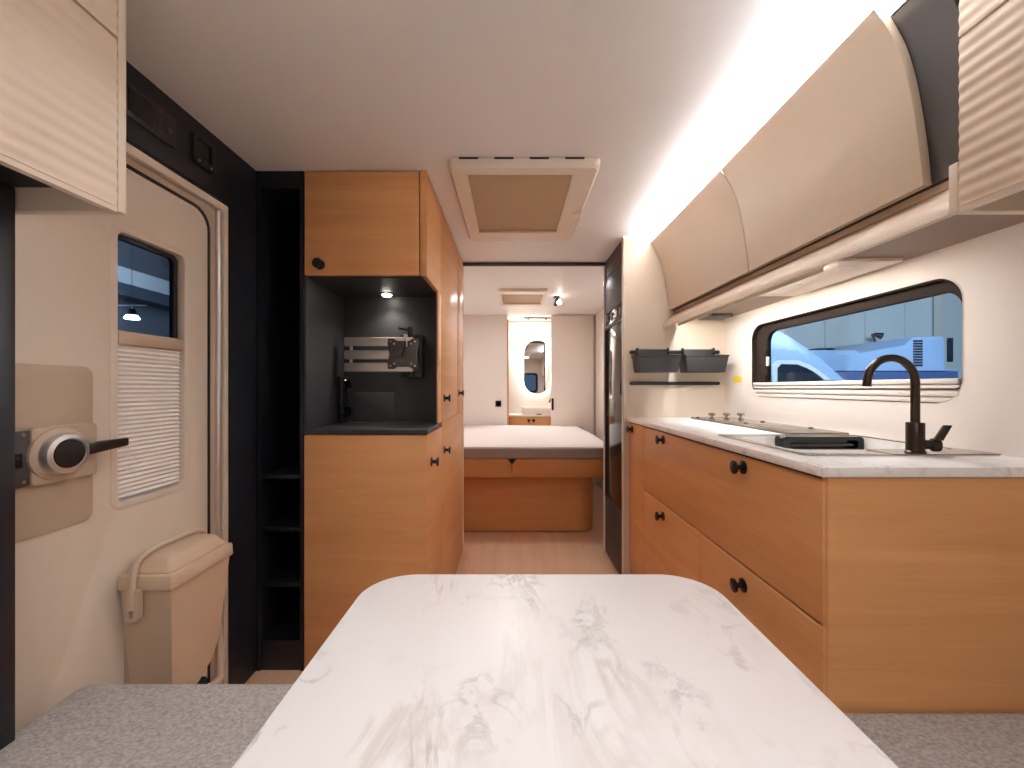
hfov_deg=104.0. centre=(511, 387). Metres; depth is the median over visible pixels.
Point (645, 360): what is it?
storage box
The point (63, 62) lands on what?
upper cabinet
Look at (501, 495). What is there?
bed base
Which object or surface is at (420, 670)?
dining table
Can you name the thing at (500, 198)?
roof hatch
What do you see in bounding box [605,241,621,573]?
fridge
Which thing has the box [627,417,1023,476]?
countertop
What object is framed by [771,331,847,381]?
van
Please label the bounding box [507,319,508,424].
trim
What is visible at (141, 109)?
control panel
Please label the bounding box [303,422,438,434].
countertop
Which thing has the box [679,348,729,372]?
storage box
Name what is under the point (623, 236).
trim
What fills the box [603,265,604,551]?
trim
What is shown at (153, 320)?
wall
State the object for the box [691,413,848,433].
cooktop
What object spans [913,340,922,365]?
vent grille
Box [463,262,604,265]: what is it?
trim
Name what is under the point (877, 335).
wall lamp
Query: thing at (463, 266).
trim
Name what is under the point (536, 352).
mirror
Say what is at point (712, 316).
vent
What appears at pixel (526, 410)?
washbasin
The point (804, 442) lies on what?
tray
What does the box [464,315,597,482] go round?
wall
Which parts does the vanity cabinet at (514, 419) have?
door, door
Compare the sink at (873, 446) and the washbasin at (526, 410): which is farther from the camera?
the washbasin at (526, 410)
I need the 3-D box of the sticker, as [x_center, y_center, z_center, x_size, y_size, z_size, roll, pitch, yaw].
[1.210,-0.067,2.145,0.002,0.070,0.080,0,0,0]
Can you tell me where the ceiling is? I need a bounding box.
[126,0,898,320]
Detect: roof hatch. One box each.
[448,157,599,240]
[497,288,547,306]
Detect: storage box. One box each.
[632,348,681,372]
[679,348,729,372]
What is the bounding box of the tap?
[862,354,951,453]
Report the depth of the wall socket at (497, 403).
4.69 m
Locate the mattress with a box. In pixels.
[464,425,602,458]
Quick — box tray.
[775,435,863,449]
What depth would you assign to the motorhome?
8.40 m
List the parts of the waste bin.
mounting plate, bin handle, bin lid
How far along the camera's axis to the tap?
0.99 m
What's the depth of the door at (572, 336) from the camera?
4.68 m
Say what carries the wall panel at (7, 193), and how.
attached to the wall
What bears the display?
attached to the wall
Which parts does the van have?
window trim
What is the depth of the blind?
1.15 m
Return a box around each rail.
[629,350,719,353]
[629,382,719,384]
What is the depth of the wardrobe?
4.46 m
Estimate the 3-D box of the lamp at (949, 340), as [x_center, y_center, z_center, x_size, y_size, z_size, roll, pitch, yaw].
[9.188,-0.798,8.390,0.105,0.504,0.040,0,0,0]
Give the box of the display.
[191,131,214,173]
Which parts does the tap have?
spout, arm, lever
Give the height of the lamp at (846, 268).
0.044 m
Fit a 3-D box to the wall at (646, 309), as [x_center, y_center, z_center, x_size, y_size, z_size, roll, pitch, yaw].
[0.923,0.130,2.279,0.574,1.980,0.018,0,0,0]
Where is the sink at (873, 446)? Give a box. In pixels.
[718,434,1001,455]
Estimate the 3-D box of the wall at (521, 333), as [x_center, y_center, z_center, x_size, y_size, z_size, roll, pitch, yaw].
[0.087,0.130,5.135,2.245,1.980,0.030,0,0,0]
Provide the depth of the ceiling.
1.13 m
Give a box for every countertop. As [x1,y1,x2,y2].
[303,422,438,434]
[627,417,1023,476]
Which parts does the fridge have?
panel, panel, panel, door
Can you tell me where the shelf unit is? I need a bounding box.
[256,171,308,670]
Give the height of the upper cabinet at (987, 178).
0.521 m
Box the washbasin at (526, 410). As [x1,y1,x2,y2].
[522,406,550,414]
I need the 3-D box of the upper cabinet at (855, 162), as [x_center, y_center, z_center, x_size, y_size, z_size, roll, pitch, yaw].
[0.995,-0.585,1.519,0.429,0.490,1.498,0,0,0]
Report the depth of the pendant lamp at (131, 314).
8.38 m
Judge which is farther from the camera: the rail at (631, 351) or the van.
the van
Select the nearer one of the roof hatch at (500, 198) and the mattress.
the roof hatch at (500, 198)
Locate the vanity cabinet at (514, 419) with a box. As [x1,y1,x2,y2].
[509,414,550,425]
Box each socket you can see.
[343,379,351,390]
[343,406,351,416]
[495,401,500,406]
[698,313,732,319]
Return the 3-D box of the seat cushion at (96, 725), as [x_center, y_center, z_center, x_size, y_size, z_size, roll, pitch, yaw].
[-0.723,0.737,-0.388,0.525,0.128,2.625,0,0,0]
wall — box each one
[118,240,168,336]
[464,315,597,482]
[509,321,550,413]
[624,236,724,573]
[725,222,1023,457]
[777,293,961,384]
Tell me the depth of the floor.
2.67 m
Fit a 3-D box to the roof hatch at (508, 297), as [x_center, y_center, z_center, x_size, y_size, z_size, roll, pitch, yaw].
[0.092,-0.843,3.775,0.445,0.032,0.650,0,0,0]
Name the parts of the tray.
handle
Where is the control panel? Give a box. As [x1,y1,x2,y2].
[126,80,175,148]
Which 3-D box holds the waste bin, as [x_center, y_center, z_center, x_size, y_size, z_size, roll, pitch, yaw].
[-0.956,0.680,1.151,0.147,0.503,0.265,0,0,0]
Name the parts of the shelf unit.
panel, shelf, shelf, shelf, panel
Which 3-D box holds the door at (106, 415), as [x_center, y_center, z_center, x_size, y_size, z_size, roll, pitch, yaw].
[-1.024,0.237,1.065,0.082,1.765,0.721,0,0,0]
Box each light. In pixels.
[380,292,393,296]
[553,296,560,305]
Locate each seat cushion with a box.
[0,684,292,767]
[844,713,1023,767]
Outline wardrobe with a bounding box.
[596,309,605,489]
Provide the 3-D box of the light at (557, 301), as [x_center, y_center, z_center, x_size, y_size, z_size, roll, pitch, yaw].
[0.424,-0.811,3.748,0.072,0.097,0.090,0,0,0]
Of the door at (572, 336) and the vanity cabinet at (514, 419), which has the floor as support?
the vanity cabinet at (514, 419)
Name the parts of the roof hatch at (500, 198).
hatch knob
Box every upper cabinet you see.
[0,0,125,214]
[650,0,1023,327]
[949,0,1023,214]
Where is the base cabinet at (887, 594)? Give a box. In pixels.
[626,422,1023,712]
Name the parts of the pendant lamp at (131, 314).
lamp shade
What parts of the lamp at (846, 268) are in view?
plate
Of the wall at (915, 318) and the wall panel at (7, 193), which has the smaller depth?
the wall panel at (7, 193)
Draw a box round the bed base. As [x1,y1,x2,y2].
[464,459,602,531]
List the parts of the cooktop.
control knob, control knob, control knob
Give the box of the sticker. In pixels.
[733,369,741,381]
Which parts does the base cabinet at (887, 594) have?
knob, cabinet door, knob, knob, drawer, drawer, knob, knob, drawer, panel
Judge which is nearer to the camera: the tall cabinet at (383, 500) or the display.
the display
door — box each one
[15,142,227,732]
[524,315,593,481]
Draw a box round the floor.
[245,483,618,683]
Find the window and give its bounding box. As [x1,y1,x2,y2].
[749,277,963,403]
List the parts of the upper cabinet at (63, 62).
rail, door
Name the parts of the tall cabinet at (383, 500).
knob, socket strip, door, panel, access panel, tv bracket, mounting plate, release cord, pivot post, corner post, door, knob, panel, knob, knob, door, door, door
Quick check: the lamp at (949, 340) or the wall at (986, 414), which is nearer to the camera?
the wall at (986, 414)
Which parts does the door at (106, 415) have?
strike plate, lock plate, handle, frame, trim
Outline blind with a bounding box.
[118,344,180,498]
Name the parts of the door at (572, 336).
sliding rail, panel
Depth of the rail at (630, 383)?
2.25 m
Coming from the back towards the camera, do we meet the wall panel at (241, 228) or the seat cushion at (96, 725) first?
the wall panel at (241, 228)
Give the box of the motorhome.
[808,336,958,379]
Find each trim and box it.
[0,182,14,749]
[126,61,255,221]
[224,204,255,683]
[462,266,463,550]
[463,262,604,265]
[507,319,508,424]
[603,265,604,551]
[622,236,623,573]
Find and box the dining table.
[232,574,898,767]
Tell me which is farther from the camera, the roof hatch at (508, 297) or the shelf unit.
the roof hatch at (508, 297)
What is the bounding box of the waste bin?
[118,528,232,683]
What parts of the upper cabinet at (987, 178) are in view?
door, panel, rail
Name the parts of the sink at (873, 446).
bowl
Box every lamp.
[118,305,146,319]
[678,258,902,325]
[871,333,883,341]
[947,338,952,361]
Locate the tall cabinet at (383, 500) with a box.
[303,171,463,668]
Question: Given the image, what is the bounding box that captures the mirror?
[524,340,549,393]
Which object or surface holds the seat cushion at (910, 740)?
on the bench
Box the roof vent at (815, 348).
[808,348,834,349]
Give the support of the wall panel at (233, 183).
attached to the wall
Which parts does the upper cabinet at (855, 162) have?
flap door, rail, flap door, underside panel, led strip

